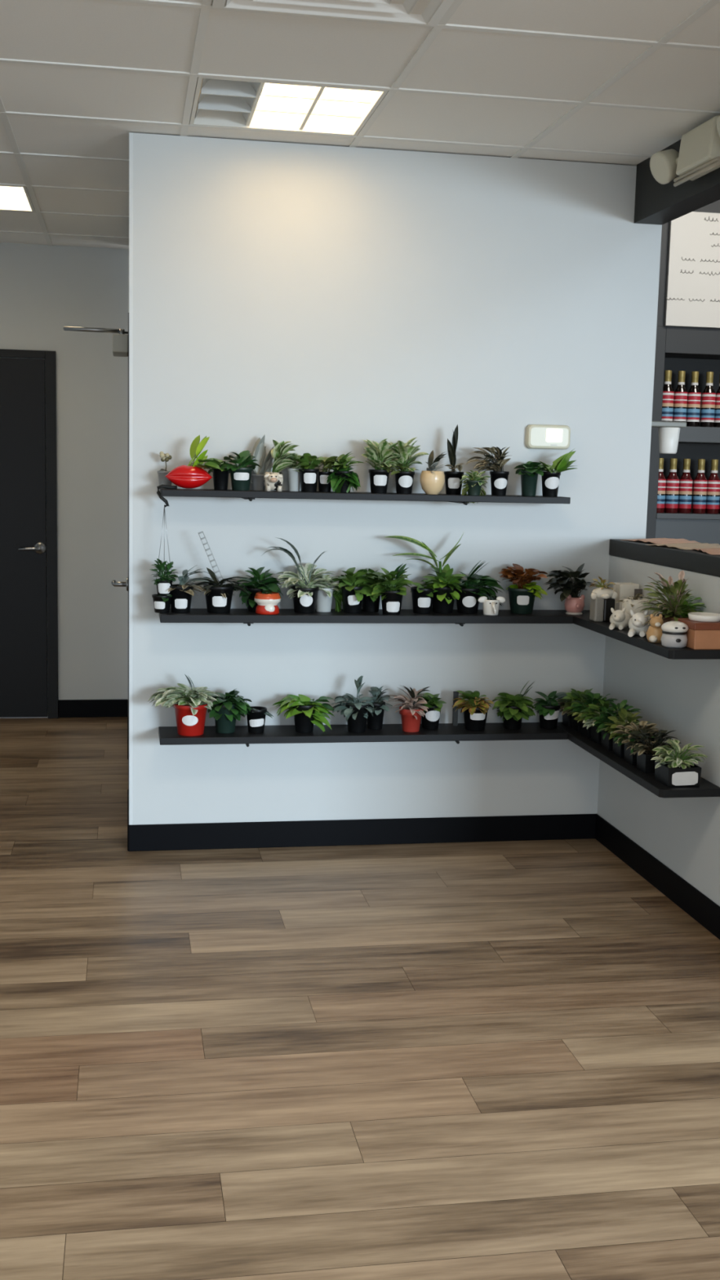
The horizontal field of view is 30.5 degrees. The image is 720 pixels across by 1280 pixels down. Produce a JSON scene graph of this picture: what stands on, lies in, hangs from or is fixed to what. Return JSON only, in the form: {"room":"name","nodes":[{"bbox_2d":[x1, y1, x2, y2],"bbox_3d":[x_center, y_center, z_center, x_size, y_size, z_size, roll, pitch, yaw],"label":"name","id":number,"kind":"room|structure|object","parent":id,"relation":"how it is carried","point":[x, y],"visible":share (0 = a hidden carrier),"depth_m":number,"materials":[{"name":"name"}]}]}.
{"room":"plant shop","nodes":[
{"label":"plant shop","id":0,"kind":"room"},
{"bbox_2d":[0,242,128,718],"bbox_3d":[-2.533,-0.985,7.262,2.720,2.864,0.130,0,8,-10],"label":"wall","id":1,"kind":"structure","parent":0,"point":[45,289],"depth_m":7.36,"materials":[{"name":"paint"}]},
{"bbox_2d":[0,349,58,718],"bbox_3d":[-2.168,-0.569,7.280,0.965,2.050,0.092,0,8,-10],"label":"door","id":2,"kind":"structure","parent":1,"relation":"in","point":[28,644],"depth_m":7.35,"materials":[{"name":"black paint"}]},
{"bbox_2d":[57,699,127,717],"bbox_3d":[-1.529,0.392,7.557,0.389,0.102,0.008,0,8,-10],"label":"baseboard","id":3,"kind":"structure","parent":1,"relation":"attached to","point":[67,708],"depth_m":7.55,"materials":[{"name":"black plastic"}]},
{"bbox_2d":[0,716,719,1279],"bbox_3d":[0.491,1.126,3.013,7.200,0.060,9.770,0,8,-10],"label":"floor","id":4,"kind":"structure","parent":0,"point":[472,1060],"depth_m":3.31,"materials":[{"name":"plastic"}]},
{"bbox_2d":[0,0,719,248],"bbox_3d":[-0.725,-1.605,2.424,4.600,0.216,9.770,0,8,-10],"label":"ceiling","id":5,"kind":"structure","parent":0,"point":[103,33],"depth_m":3.93,"materials":[{"name":"tile"}]},
{"bbox_2d":[0,185,35,211],"bbox_3d":[-1.763,-2.034,5.857,0.582,0.120,0.582,0,8,-10],"label":"ceiling light","id":6,"kind":"object","parent":5,"relation":"attached to","point":[11,197],"visible":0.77,"depth_m":5.99,"materials":[{"name":"white plastic"}]},
{"bbox_2d":[189,76,388,136],"bbox_3d":[-0.247,-1.789,4.285,0.582,0.120,0.582,0,8,-10],"label":"ceiling light","id":7,"kind":"object","parent":5,"relation":"attached to","point":[217,102],"visible":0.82,"depth_m":4.37,"materials":[{"name":"white plastic"}]},
{"bbox_2d":[212,0,454,26],"bbox_3d":[-0.038,-1.578,3.101,0.580,0.047,0.580,0,8,-10],"label":"ceiling vent","id":8,"kind":"object","parent":5,"relation":"in","point":[370,11],"visible":1,"depth_m":3.32,"materials":[{"name":"white metal"}]},
{"bbox_2d":[0,0,719,245],"bbox_3d":[-0.727,-1.496,2.438,4.600,0.005,9.770,0,8,-10],"label":"grid","id":9,"kind":"object","parent":5,"relation":"attached to","point":[206,5],"visible":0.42,"depth_m":4.06,"materials":[{"name":"white metal"}]},
{"bbox_2d":[633,139,719,224],"bbox_3d":[1.712,-1.311,1.526,0.113,0.410,7.100,0,8,-10],"label":"beam","id":10,"kind":"structure","parent":5,"relation":"attached to","point":[655,202],"depth_m":4.73,"materials":[{"name":"black paint"}]},
{"bbox_2d":[649,115,719,186],"bbox_3d":[1.109,-1.606,4.323,0.106,0.169,0.621,0,8,-10],"label":"emergency light","id":11,"kind":"object","parent":10,"relation":"attached to","point":[699,155],"visible":1,"depth_m":4.35,"materials":[{"name":"beige plastic"}]},
{"bbox_2d":[128,133,662,825],"bbox_3d":[0.130,-0.504,5.062,2.000,2.614,0.130,0,8,-10],"label":"wall","id":12,"kind":"structure","parent":0,"point":[325,300],"depth_m":4.96,"materials":[{"name":"paint"}]},
{"bbox_2d":[128,132,133,824],"bbox_3d":[-0.838,-0.547,4.823,0.014,2.512,0.012,0,8,-10],"label":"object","id":13,"kind":"structure","parent":12,"relation":"attached to","point":[131,134],"depth_m":4.80,"materials":[{"name":"white"}]},
{"bbox_2d":[128,813,595,851],"bbox_3d":[0.037,0.750,5.147,1.853,0.102,0.007,0,8,-10],"label":"baseboard","id":14,"kind":"structure","parent":12,"relation":"attached to","point":[201,836],"depth_m":5.14,"materials":[{"name":"black plastic"}]},
{"bbox_2d":[160,488,570,505],"bbox_3d":[0.023,-0.525,4.866,1.502,0.036,0.209,0,8,-10],"label":"wall shelf","id":15,"kind":"object","parent":12,"relation":"attached to","point":[250,495],"visible":0.89,"depth_m":4.76,"materials":[{"name":"laminate"}]},
{"bbox_2d":[150,484,177,595],"bbox_3d":[-0.703,-0.359,4.744,0.111,0.400,0.108,0,8,-10],"label":"hanging planter","id":16,"kind":"object","parent":15,"relation":"hanging from","point":[163,584],"visible":1,"depth_m":4.74,"materials":[{"name":"black plastic"}]},
{"bbox_2d":[164,435,220,488],"bbox_3d":[-0.594,-0.635,4.699,0.201,0.192,0.109,0,8,-10],"label":"potted plant","id":17,"kind":"object","parent":15,"relation":"on","point":[193,475],"visible":1,"depth_m":4.68,"materials":[{"name":"green plant"}]},
{"bbox_2d":[203,457,231,489],"bbox_3d":[-0.505,-0.603,4.787,0.125,0.114,0.098,8,10,43],"label":"potted plant","id":18,"kind":"object","parent":15,"relation":"on","point":[220,477],"visible":0.69,"depth_m":4.76,"materials":[{"name":"green plant"}]},
{"bbox_2d":[219,450,261,490],"bbox_3d":[-0.447,-0.615,4.771,0.148,0.145,0.142,-3,9,-31],"label":"potted plant","id":19,"kind":"object","parent":15,"relation":"on","point":[241,475],"visible":0.99,"depth_m":4.74,"materials":[{"name":"green plant"}]},
{"bbox_2d":[249,434,274,490],"bbox_3d":[-0.350,-0.652,4.840,0.104,0.204,0.074,0,8,-10],"label":"potted plant","id":20,"kind":"object","parent":15,"relation":"on","point":[264,460],"visible":0.75,"depth_m":4.82,"materials":[{"name":"green plant"}]},
{"bbox_2d":[263,440,298,491],"bbox_3d":[-0.286,-0.632,4.776,0.129,0.185,0.131,0,8,-10],"label":"potted plant","id":21,"kind":"object","parent":15,"relation":"on","point":[273,480],"visible":1,"depth_m":4.75,"materials":[{"name":"green plant"}]},
{"bbox_2d":[281,453,318,491],"bbox_3d":[-0.226,-0.615,4.832,0.143,0.140,0.166,0,8,-10],"label":"potted plant","id":22,"kind":"object","parent":15,"relation":"on","point":[294,480],"visible":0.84,"depth_m":4.81,"materials":[{"name":"green plant"}]},
{"bbox_2d":[290,453,324,492],"bbox_3d":[-0.196,-0.612,4.811,0.130,0.140,0.176,0,8,-10],"label":"potted plant","id":23,"kind":"object","parent":15,"relation":"on","point":[308,477],"visible":0.98,"depth_m":4.78,"materials":[{"name":"green plant"}]},
{"bbox_2d":[314,456,338,492],"bbox_3d":[-0.117,-0.611,4.851,0.117,0.131,0.137,0,8,-10],"label":"potted plant","id":24,"kind":"object","parent":15,"relation":"on","point":[323,486],"visible":0.78,"depth_m":4.83,"materials":[{"name":"green plant"}]},
{"bbox_2d":[323,452,363,493],"bbox_3d":[-0.061,-0.599,4.812,0.156,0.178,0.146,0,8,-10],"label":"potted plant","id":25,"kind":"object","parent":15,"relation":"on","point":[341,480],"visible":0.98,"depth_m":4.79,"materials":[{"name":"green plant"}]},
{"bbox_2d":[361,438,399,493],"bbox_3d":[0.081,-0.639,4.840,0.148,0.200,0.206,0,8,-10],"label":"potted plant","id":26,"kind":"object","parent":15,"relation":"on","point":[379,477],"visible":0.98,"depth_m":4.82,"materials":[{"name":"green plant"}]},
{"bbox_2d":[380,437,429,493],"bbox_3d":[0.154,-0.646,4.870,0.180,0.208,0.195,0,8,-10],"label":"potted plant","id":27,"kind":"object","parent":15,"relation":"on","point":[404,478],"visible":0.98,"depth_m":4.85,"materials":[{"name":"green plant"}]},
{"bbox_2d":[419,449,445,494],"bbox_3d":[0.271,-0.618,4.853,0.099,0.163,0.092,-5,10,-42],"label":"potted plant","id":28,"kind":"object","parent":15,"relation":"on","point":[432,482],"visible":1,"depth_m":4.83,"materials":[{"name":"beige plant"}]},
{"bbox_2d":[444,424,463,494],"bbox_3d":[0.352,-0.672,4.909,0.077,0.260,0.115,0,8,-10],"label":"potted plant","id":29,"kind":"object","parent":15,"relation":"on","point":[452,478],"visible":0.98,"depth_m":4.90,"materials":[{"name":"green plant"}]},
{"bbox_2d":[459,470,490,504],"bbox_3d":[0.424,-0.560,4.843,0.114,0.127,0.104,0,8,-10],"label":"potted plant","id":30,"kind":"object","parent":15,"relation":"on","point":[473,486],"visible":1,"depth_m":4.83,"materials":[{"name":"green plant"}]},
{"bbox_2d":[465,446,511,495],"bbox_3d":[0.480,-0.631,4.914,0.179,0.182,0.167,0,8,-10],"label":"potted plant","id":31,"kind":"object","parent":15,"relation":"on","point":[499,478],"visible":0.98,"depth_m":4.90,"materials":[{"name":"green plant"}]},
{"bbox_2d":[514,461,546,496],"bbox_3d":[0.642,-0.607,4.958,0.116,0.130,0.160,-2,8,-21],"label":"potted plant","id":32,"kind":"object","parent":15,"relation":"on","point":[529,475],"visible":1,"depth_m":4.93,"materials":[{"name":"green plant"}]},
{"bbox_2d":[537,448,577,497],"bbox_3d":[0.744,-0.632,4.962,0.183,0.183,0.142,0,8,-10],"label":"potted plant","id":33,"kind":"object","parent":15,"relation":"on","point":[550,478],"visible":0.94,"depth_m":4.94,"materials":[{"name":"green plant"}]},
{"bbox_2d":[158,722,719,798],"bbox_3d":[0.197,0.417,4.570,1.745,0.038,1.099,0,8,-10],"label":"corner shelf","id":34,"kind":"object","parent":12,"relation":"attached to","point":[281,734],"visible":0.72,"depth_m":4.88,"materials":[{"name":"laminate"}]},
{"bbox_2d":[148,674,218,736],"bbox_3d":[-0.645,0.235,4.817,0.264,0.220,0.218,0,8,-10],"label":"potted plant","id":35,"kind":"object","parent":34,"relation":"on","point":[190,704],"visible":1,"depth_m":4.78,"materials":[{"name":"green plant"}]},
{"bbox_2d":[207,688,253,733],"bbox_3d":[-0.485,0.259,4.883,0.183,0.162,0.168,0,8,-10],"label":"potted plant","id":36,"kind":"object","parent":34,"relation":"on","point":[225,711],"visible":0.98,"depth_m":4.85,"materials":[{"name":"green plant"}]},
{"bbox_2d":[244,706,273,733],"bbox_3d":[-0.380,0.296,4.898,0.124,0.089,0.096,0,8,-10],"label":"potted plant","id":37,"kind":"object","parent":34,"relation":"on","point":[255,717],"visible":0.93,"depth_m":4.87,"materials":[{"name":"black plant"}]},
{"bbox_2d":[272,693,335,733],"bbox_3d":[-0.210,0.282,4.918,0.239,0.148,0.168,0,8,-10],"label":"potted plant","id":38,"kind":"object","parent":34,"relation":"on","point":[306,713],"visible":1,"depth_m":4.90,"materials":[{"name":"green plant"}]},
{"bbox_2d":[329,675,373,733],"bbox_3d":[-0.028,0.235,4.939,0.167,0.216,0.155,0,8,-10],"label":"potted plant","id":39,"kind":"object","parent":34,"relation":"on","point":[356,712],"visible":1,"depth_m":4.92,"materials":[{"name":"green plant"}]},
{"bbox_2d":[366,685,392,729],"bbox_3d":[0.070,0.251,5.014,0.114,0.168,0.133,0,8,-10],"label":"potted plant","id":40,"kind":"object","parent":34,"relation":"on","point":[375,722],"visible":0.91,"depth_m":4.99,"materials":[{"name":"green plant"}]},
{"bbox_2d":[388,685,429,732],"bbox_3d":[0.190,0.255,4.969,0.167,0.178,0.187,0,8,-10],"label":"potted plant","id":41,"kind":"object","parent":34,"relation":"on","point":[411,716],"visible":1,"depth_m":4.95,"materials":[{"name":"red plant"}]},
{"bbox_2d":[416,692,446,729],"bbox_3d":[0.267,0.272,5.037,0.129,0.131,0.151,0,8,-10],"label":"potted plant","id":42,"kind":"object","parent":34,"relation":"on","point":[431,721],"visible":0.84,"depth_m":5.01,"materials":[{"name":"green plant"}]},
{"bbox_2d":[452,690,493,731],"bbox_3d":[0.428,0.267,5.036,0.165,0.149,0.176,0,8,-10],"label":"potted plant","id":43,"kind":"object","parent":34,"relation":"on","point":[475,709],"visible":1,"depth_m":5.01,"materials":[{"name":"green plant"}]},
{"bbox_2d":[492,681,535,729],"bbox_3d":[0.590,0.246,5.067,0.168,0.188,0.177,0,8,-10],"label":"potted plant","id":44,"kind":"object","parent":34,"relation":"on","point":[513,708],"visible":1,"depth_m":5.04,"materials":[{"name":"green plant"}]},
{"bbox_2d":[532,690,573,728],"bbox_3d":[0.746,0.267,5.110,0.194,0.143,0.125,-4,9,-34],"label":"potted plant","id":45,"kind":"object","parent":34,"relation":"on","point":[548,709],"visible":0.98,"depth_m":5.07,"materials":[{"name":"green plant"}]},
{"bbox_2d":[562,688,604,732],"bbox_3d":[0.861,0.266,5.059,0.187,0.163,0.162,0,8,-10],"label":"potted plant","id":46,"kind":"object","parent":34,"relation":"on","point":[575,695],"visible":0.23,"depth_m":5.06,"materials":[{"name":"green plant"}]},
{"bbox_2d":[568,691,617,737],"bbox_3d":[0.884,0.278,4.955,0.187,0.169,0.158,0,8,-10],"label":"potted plant","id":47,"kind":"object","parent":34,"relation":"on","point":[588,697],"visible":0.37,"depth_m":4.95,"materials":[{"name":"green plant"}]},
{"bbox_2d":[579,699,628,744],"bbox_3d":[0.898,0.297,4.844,0.191,0.162,0.166,0,8,-10],"label":"potted plant","id":48,"kind":"object","parent":34,"relation":"on","point":[596,736],"visible":0.27,"depth_m":4.83,"materials":[{"name":"green plant"}]},
{"bbox_2d":[588,699,641,751],"bbox_3d":[0.924,0.304,4.742,0.174,0.176,0.163,0,8,-10],"label":"potted plant","id":49,"kind":"object","parent":34,"relation":"on","point":[607,744],"visible":0.43,"depth_m":4.73,"materials":[{"name":"green plant"}]},
{"bbox_2d":[599,707,652,758],"bbox_3d":[0.935,0.326,4.625,0.184,0.164,0.162,0,8,-10],"label":"potted plant","id":50,"kind":"object","parent":34,"relation":"on","point":[619,751],"visible":0.41,"depth_m":4.62,"materials":[{"name":"green plant"}]},
{"bbox_2d":[613,720,661,764],"bbox_3d":[0.957,0.350,4.524,0.184,0.144,0.150,0,8,-10],"label":"potted plant","id":51,"kind":"object","parent":34,"relation":"on","point":[632,759],"visible":0.38,"depth_m":4.51,"materials":[{"name":"green plant"}]},
{"bbox_2d":[624,728,681,773],"bbox_3d":[0.975,0.364,4.414,0.184,0.144,0.148,0,8,-10],"label":"potted plant","id":52,"kind":"object","parent":34,"relation":"on","point":[644,763],"visible":0.84,"depth_m":4.39,"materials":[{"name":"green plant"}]},
{"bbox_2d":[650,738,707,786],"bbox_3d":[1.022,0.391,4.239,0.182,0.139,0.156,0,8,-10],"label":"potted plant","id":53,"kind":"object","parent":34,"relation":"on","point":[671,770],"visible":1,"depth_m":4.21,"materials":[{"name":"green plant"}]},
{"bbox_2d":[159,608,719,659],"bbox_3d":[0.209,-0.023,4.504,1.745,0.041,1.114,0,8,-10],"label":"corner shelf","id":54,"kind":"object","parent":12,"relation":"attached to","point":[196,615],"visible":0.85,"depth_m":4.81,"materials":[{"name":"laminate"}]},
{"bbox_2d":[151,594,172,613],"bbox_3d":[-0.712,-0.134,4.759,0.076,0.068,0.088,0,8,-10],"label":"potted plant","id":55,"kind":"object","parent":54,"relation":"on","point":[162,604],"visible":0.98,"depth_m":4.74,"materials":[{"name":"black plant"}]},
{"bbox_2d":[168,566,213,613],"bbox_3d":[-0.615,-0.187,4.790,0.168,0.171,0.155,0,8,-10],"label":"potted plant","id":56,"kind":"object","parent":54,"relation":"on","point":[182,593],"visible":1,"depth_m":4.75,"materials":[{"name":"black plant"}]},
{"bbox_2d":[190,531,251,613],"bbox_3d":[-0.513,-0.246,4.783,0.244,0.295,0.196,0,8,-10],"label":"potted plant","id":57,"kind":"object","parent":54,"relation":"on","point":[219,595],"visible":1,"depth_m":4.77,"materials":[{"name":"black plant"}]},
{"bbox_2d":[235,566,283,612],"bbox_3d":[-0.374,-0.183,4.865,0.183,0.171,0.156,0,8,-10],"label":"potted plant","id":58,"kind":"object","parent":54,"relation":"on","point":[264,578],"visible":0.72,"depth_m":4.84,"materials":[{"name":"green plant"}]},
{"bbox_2d":[253,586,280,614],"bbox_3d":[-0.337,-0.145,4.800,0.097,0.098,0.101,0,8,-10],"label":"potted plant","id":59,"kind":"object","parent":54,"relation":"on","point":[267,602],"visible":1,"depth_m":4.76,"materials":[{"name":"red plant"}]},
{"bbox_2d":[261,537,335,613],"bbox_3d":[-0.226,-0.242,4.872,0.273,0.277,0.178,-3,9,-31],"label":"potted plant","id":60,"kind":"object","parent":54,"relation":"on","point":[304,597],"visible":0.98,"depth_m":4.84,"materials":[{"name":"green plant"}]},
{"bbox_2d":[314,574,344,612],"bbox_3d":[-0.115,-0.163,4.906,0.121,0.170,0.124,6,9,30],"label":"potted plant","id":61,"kind":"object","parent":54,"relation":"on","point":[324,600],"visible":0.85,"depth_m":4.89,"materials":[{"name":"green plant"}]},
{"bbox_2d":[330,567,376,613],"bbox_3d":[-0.022,-0.187,4.904,0.157,0.167,0.180,-4,9,-33],"label":"potted plant","id":62,"kind":"object","parent":54,"relation":"on","point":[353,591],"visible":0.99,"depth_m":4.87,"materials":[{"name":"green plant"}]},
{"bbox_2d":[361,568,386,612],"bbox_3d":[0.053,-0.190,4.952,0.172,0.164,0.164,0,8,-10],"label":"potted plant","id":63,"kind":"object","parent":54,"relation":"on","point":[370,604],"visible":0.41,"depth_m":4.92,"materials":[{"name":"green plant"}]},
{"bbox_2d":[370,563,413,614],"bbox_3d":[0.113,-0.189,4.869,0.167,0.187,0.139,0,8,-10],"label":"potted plant","id":64,"kind":"object","parent":54,"relation":"on","point":[391,590],"visible":1,"depth_m":4.85,"materials":[{"name":"green plant"}]},
{"bbox_2d":[410,581,435,613],"bbox_3d":[0.233,-0.162,4.944,0.090,0.120,0.142,0,8,-10],"label":"potted plant","id":65,"kind":"object","parent":54,"relation":"on","point":[422,597],"visible":0.98,"depth_m":4.91,"materials":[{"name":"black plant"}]},
{"bbox_2d":[386,533,465,613],"bbox_3d":[0.248,-0.256,4.939,0.326,0.307,0.172,0,8,-10],"label":"potted plant","id":66,"kind":"object","parent":54,"relation":"on","point":[445,584],"visible":0.98,"depth_m":4.93,"materials":[{"name":"green plant"}]},
{"bbox_2d":[455,561,503,613],"bbox_3d":[0.438,-0.204,4.984,0.217,0.202,0.189,0,8,-10],"label":"potted plant","id":67,"kind":"object","parent":54,"relation":"on","point":[468,602],"visible":0.95,"depth_m":4.95,"materials":[{"name":"green plant"}]},
{"bbox_2d":[478,593,505,615],"bbox_3d":[0.491,-0.135,4.934,0.094,0.080,0.088,5,9,27],"label":"potted plant","id":68,"kind":"object","parent":54,"relation":"on","point":[491,606],"visible":1,"depth_m":4.91,"materials":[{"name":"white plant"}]},
{"bbox_2d":[498,563,547,613],"bbox_3d":[0.621,-0.194,5.012,0.184,0.184,0.181,0,8,-10],"label":"potted plant","id":69,"kind":"object","parent":54,"relation":"on","point":[522,594],"visible":1,"depth_m":4.98,"materials":[{"name":"green plant"}]},
{"bbox_2d":[543,563,593,615],"bbox_3d":[0.785,-0.194,5.003,0.177,0.193,0.184,0,8,-10],"label":"potted plant","id":70,"kind":"object","parent":54,"relation":"on","point":[574,605],"visible":0.99,"depth_m":4.98,"materials":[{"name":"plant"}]},
{"bbox_2d":[589,577,617,622],"bbox_3d":[0.882,-0.151,4.799,0.103,0.166,0.085,0,8,-10],"label":"planter","id":71,"kind":"object","parent":54,"relation":"on","point":[602,598],"visible":1,"depth_m":4.78,"materials":[{"name":"grey ceramic"}]},
{"bbox_2d":[608,607,631,629],"bbox_3d":[0.904,-0.076,4.580,0.074,0.076,0.115,3,8,13],"label":"animal figurine","id":72,"kind":"object","parent":54,"relation":"on","point":[619,619],"visible":0.99,"depth_m":4.55,"materials":[{"name":"beige ceramic"}]},
{"bbox_2d":[613,582,642,610],"bbox_3d":[0.982,-0.140,4.853,0.081,0.135,0.093,0,8,-10],"label":"square planter","id":73,"kind":"object","parent":54,"relation":"on","point":[623,589],"visible":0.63,"depth_m":4.82,"materials":[{"name":"beige ceramic"}]},
{"bbox_2d":[617,593,648,617],"bbox_3d":[0.970,-0.108,4.665,0.113,0.121,0.104,0,8,-10],"label":"ceramic planter","id":74,"kind":"object","parent":54,"relation":"on","point":[628,603],"visible":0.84,"depth_m":4.63,"materials":[{"name":"beige ceramic"}]},
{"bbox_2d":[627,609,650,636],"bbox_3d":[0.940,-0.058,4.402,0.087,0.090,0.136,3,8,13],"label":"animal figurine","id":75,"kind":"object","parent":54,"relation":"on","point":[637,626],"visible":0.95,"depth_m":4.37,"materials":[{"name":"white ceramic"}]},
{"bbox_2d":[646,613,663,643],"bbox_3d":[0.956,-0.038,4.245,0.065,0.092,0.073,0,8,-10],"label":"animal figurine","id":76,"kind":"object","parent":54,"relation":"on","point":[654,633],"visible":0.9,"depth_m":4.22,"materials":[{"name":"brown ceramic"}]},
{"bbox_2d":[635,569,706,625],"bbox_3d":[1.033,-0.117,4.349,0.234,0.224,0.186,0,8,-10],"label":"potted plant","id":77,"kind":"object","parent":54,"relation":"on","point":[671,610],"visible":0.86,"depth_m":4.34,"materials":[{"name":"green plant"}]},
{"bbox_2d":[661,621,688,648],"bbox_3d":[0.988,-0.018,4.141,0.083,0.082,0.082,5,8,26],"label":"planter","id":78,"kind":"object","parent":54,"relation":"on","point":[674,633],"visible":1,"depth_m":4.11,"materials":[{"name":"grey ceramic"}]},
{"bbox_2d":[677,617,719,649],"bbox_3d":[1.087,-0.020,4.159,0.129,0.084,0.130,0,8,-10],"label":"planter","id":79,"kind":"object","parent":54,"relation":"on","point":[700,635],"visible":0.73,"depth_m":4.10,"materials":[{"name":"orange ceramic"}]},
{"bbox_2d":[688,612,719,622],"bbox_3d":[1.086,-0.072,4.152,0.104,0.021,0.104,0,8,-10],"label":"dish","id":80,"kind":"object","parent":79,"relation":"on","point":[694,616],"visible":1,"depth_m":4.12,"materials":[{"name":"white ceramic"}]},
{"bbox_2d":[525,424,570,449],"bbox_3d":[0.722,-0.777,5.046,0.172,0.092,0.030,0,8,-10],"label":"thermostat","id":81,"kind":"object","parent":12,"relation":"attached to","point":[537,436],"visible":1,"depth_m":5.03,"materials":[{"name":"beige plastic"}]},
{"bbox_2d":[651,421,686,453],"bbox_3d":[1.201,-0.800,5.207,0.160,0.126,0.086,0,8,-10],"label":"dispenser","id":82,"kind":"object","parent":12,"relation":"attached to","point":[668,432],"visible":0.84,"depth_m":5.18,"materials":[{"name":"white plastic"}]},
{"bbox_2d":[657,426,680,453],"bbox_3d":[1.220,-0.788,5.212,0.086,0.102,0.086,0,8,-10],"label":"cup","id":83,"kind":"object","parent":82,"relation":"on","point":[668,437],"depth_m":5.18,"materials":[{"name":"white"}]},
{"bbox_2d":[596,555,719,906],"bbox_3d":[1.213,0.371,4.256,0.146,1.142,2.050,0,8,-10],"label":"wall","id":84,"kind":"structure","parent":0,"point":[682,696],"depth_m":4.57,"materials":[{"name":"paint"}]},
{"bbox_2d":[595,813,719,939],"bbox_3d":[1.126,0.886,4.311,0.007,0.102,2.050,0,8,-10],"label":"baseboard","id":85,"kind":"structure","parent":84,"relation":"attached to","point":[704,910],"depth_m":4.65,"materials":[{"name":"black plastic"}]},
{"bbox_2d":[608,538,719,577],"bbox_3d":[1.290,-0.225,4.172,0.275,0.063,2.079,0,8,-10],"label":"countertop","id":86,"kind":"structure","parent":84,"relation":"on","point":[695,561],"depth_m":4.61,"materials":[{"name":"laminate"}]},
{"bbox_2d":[644,542,719,550],"bbox_3d":[1.180,-0.337,4.691,0.220,0.014,0.260,-1,8,-20],"label":"paper sheet","id":87,"kind":"object","parent":86,"relation":"on","point":[687,546],"visible":0.94,"depth_m":4.67,"materials":[{"name":"beige paper"}]},
{"bbox_3d":[-1.015,-0.675,6.143,0.120,2.614,2.420,0,8,-10],"label":"wall","id":88,"kind":"structure","parent":0,"visible":0},
{"bbox_2d":[62,312,128,789],"bbox_3d":[-1.167,-0.368,5.871,0.272,2.050,0.860,0,8,-10],"label":"door","id":89,"kind":"structure","parent":88,"relation":"in","point":[121,340],"depth_m":5.51,"materials":[{"name":"black paint"}]},
{"bbox_3d":[1.866,-1.209,7.685,3.130,3.400,0.120,0,8,-10],"label":"wall","id":90,"kind":"structure","parent":0,"visible":0},
{"bbox_2d":[645,325,719,544],"bbox_3d":[2.147,-0.908,7.535,1.260,1.655,0.330,0,8,-10],"label":"shelving unit","id":91,"kind":"object","parent":90,"relation":"attached to","point":[688,349],"visible":0.28,"depth_m":7.33,"materials":[{"name":"grey paint"}]},
{"bbox_2d":[656,457,666,513],"bbox_3d":[1.665,-0.860,7.343,0.076,0.303,0.076,0,8,-10],"label":"syrup bottle","id":92,"kind":"object","parent":91,"relation":"on","point":[661,481],"visible":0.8,"depth_m":7.32,"materials":[{"name":"red glass"}]},
{"bbox_2d":[661,370,674,422],"bbox_3d":[1.695,-1.335,7.284,0.076,0.303,0.076,0,8,-10],"label":"syrup bottle","id":93,"kind":"object","parent":91,"relation":"on","point":[668,392],"visible":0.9,"depth_m":7.26,"materials":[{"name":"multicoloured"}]},
{"bbox_2d":[664,458,679,513],"bbox_3d":[1.744,-0.861,7.364,0.076,0.303,0.076,8,10,39],"label":"syrup bottle","id":94,"kind":"object","parent":91,"relation":"on","point":[672,489],"visible":1,"depth_m":7.34,"materials":[{"name":"red glass"}]},
{"bbox_2d":[672,370,687,422],"bbox_3d":[1.775,-1.336,7.304,0.076,0.303,0.076,8,10,39],"label":"syrup bottle","id":95,"kind":"object","parent":91,"relation":"on","point":[680,399],"visible":0.91,"depth_m":7.28,"materials":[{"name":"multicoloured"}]},
{"bbox_2d":[677,458,693,513],"bbox_3d":[1.823,-0.862,7.383,0.076,0.303,0.076,1,8,0],"label":"syrup bottle","id":96,"kind":"object","parent":91,"relation":"on","point":[685,494],"visible":1,"depth_m":7.36,"materials":[{"name":"red glass"}]},
{"bbox_2d":[685,371,701,426],"bbox_3d":[1.854,-1.336,7.324,0.076,0.303,0.076,1,8,0],"label":"syrup bottle","id":97,"kind":"object","parent":91,"relation":"on","point":[694,394],"visible":0.97,"depth_m":7.30,"materials":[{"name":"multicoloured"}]},
{"bbox_2d":[692,458,707,513],"bbox_3d":[1.905,-0.860,7.386,0.076,0.303,0.076,-5,10,-40],"label":"syrup bottle","id":98,"kind":"object","parent":91,"relation":"on","point":[700,483],"visible":1,"depth_m":7.36,"materials":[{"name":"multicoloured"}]},
{"bbox_2d":[700,371,715,426],"bbox_3d":[1.936,-1.335,7.326,0.076,0.303,0.076,-5,10,-40],"label":"syrup bottle","id":99,"kind":"object","parent":91,"relation":"on","point":[707,413],"visible":0.98,"depth_m":7.30,"materials":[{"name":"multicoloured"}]},
{"bbox_2d":[705,459,719,514],"bbox_3d":[1.985,-0.861,7.406,0.076,0.303,0.076,3,8,9],"label":"syrup bottle","id":100,"kind":"object","parent":91,"relation":"on","point":[713,496],"visible":1,"depth_m":7.38,"materials":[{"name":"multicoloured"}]},
{"bbox_2d":[657,200,719,328],"bbox_3d":[2.333,-2.296,7.383,2.054,1.144,0.338,0,8,-10],"label":"trim","id":101,"kind":"structure","parent":90,"relation":"attached to","point":[714,207],"depth_m":7.13,"materials":[{"name":"grey paint"}]},
{"bbox_2d":[663,211,719,328],"bbox_3d":[2.126,-2.005,7.198,0.957,0.604,0.028,0,8,-10],"label":"menu board","id":102,"kind":"object","parent":90,"relation":"attached to","point":[692,295],"visible":0.99,"depth_m":7.13,"materials":[{"name":"white"}]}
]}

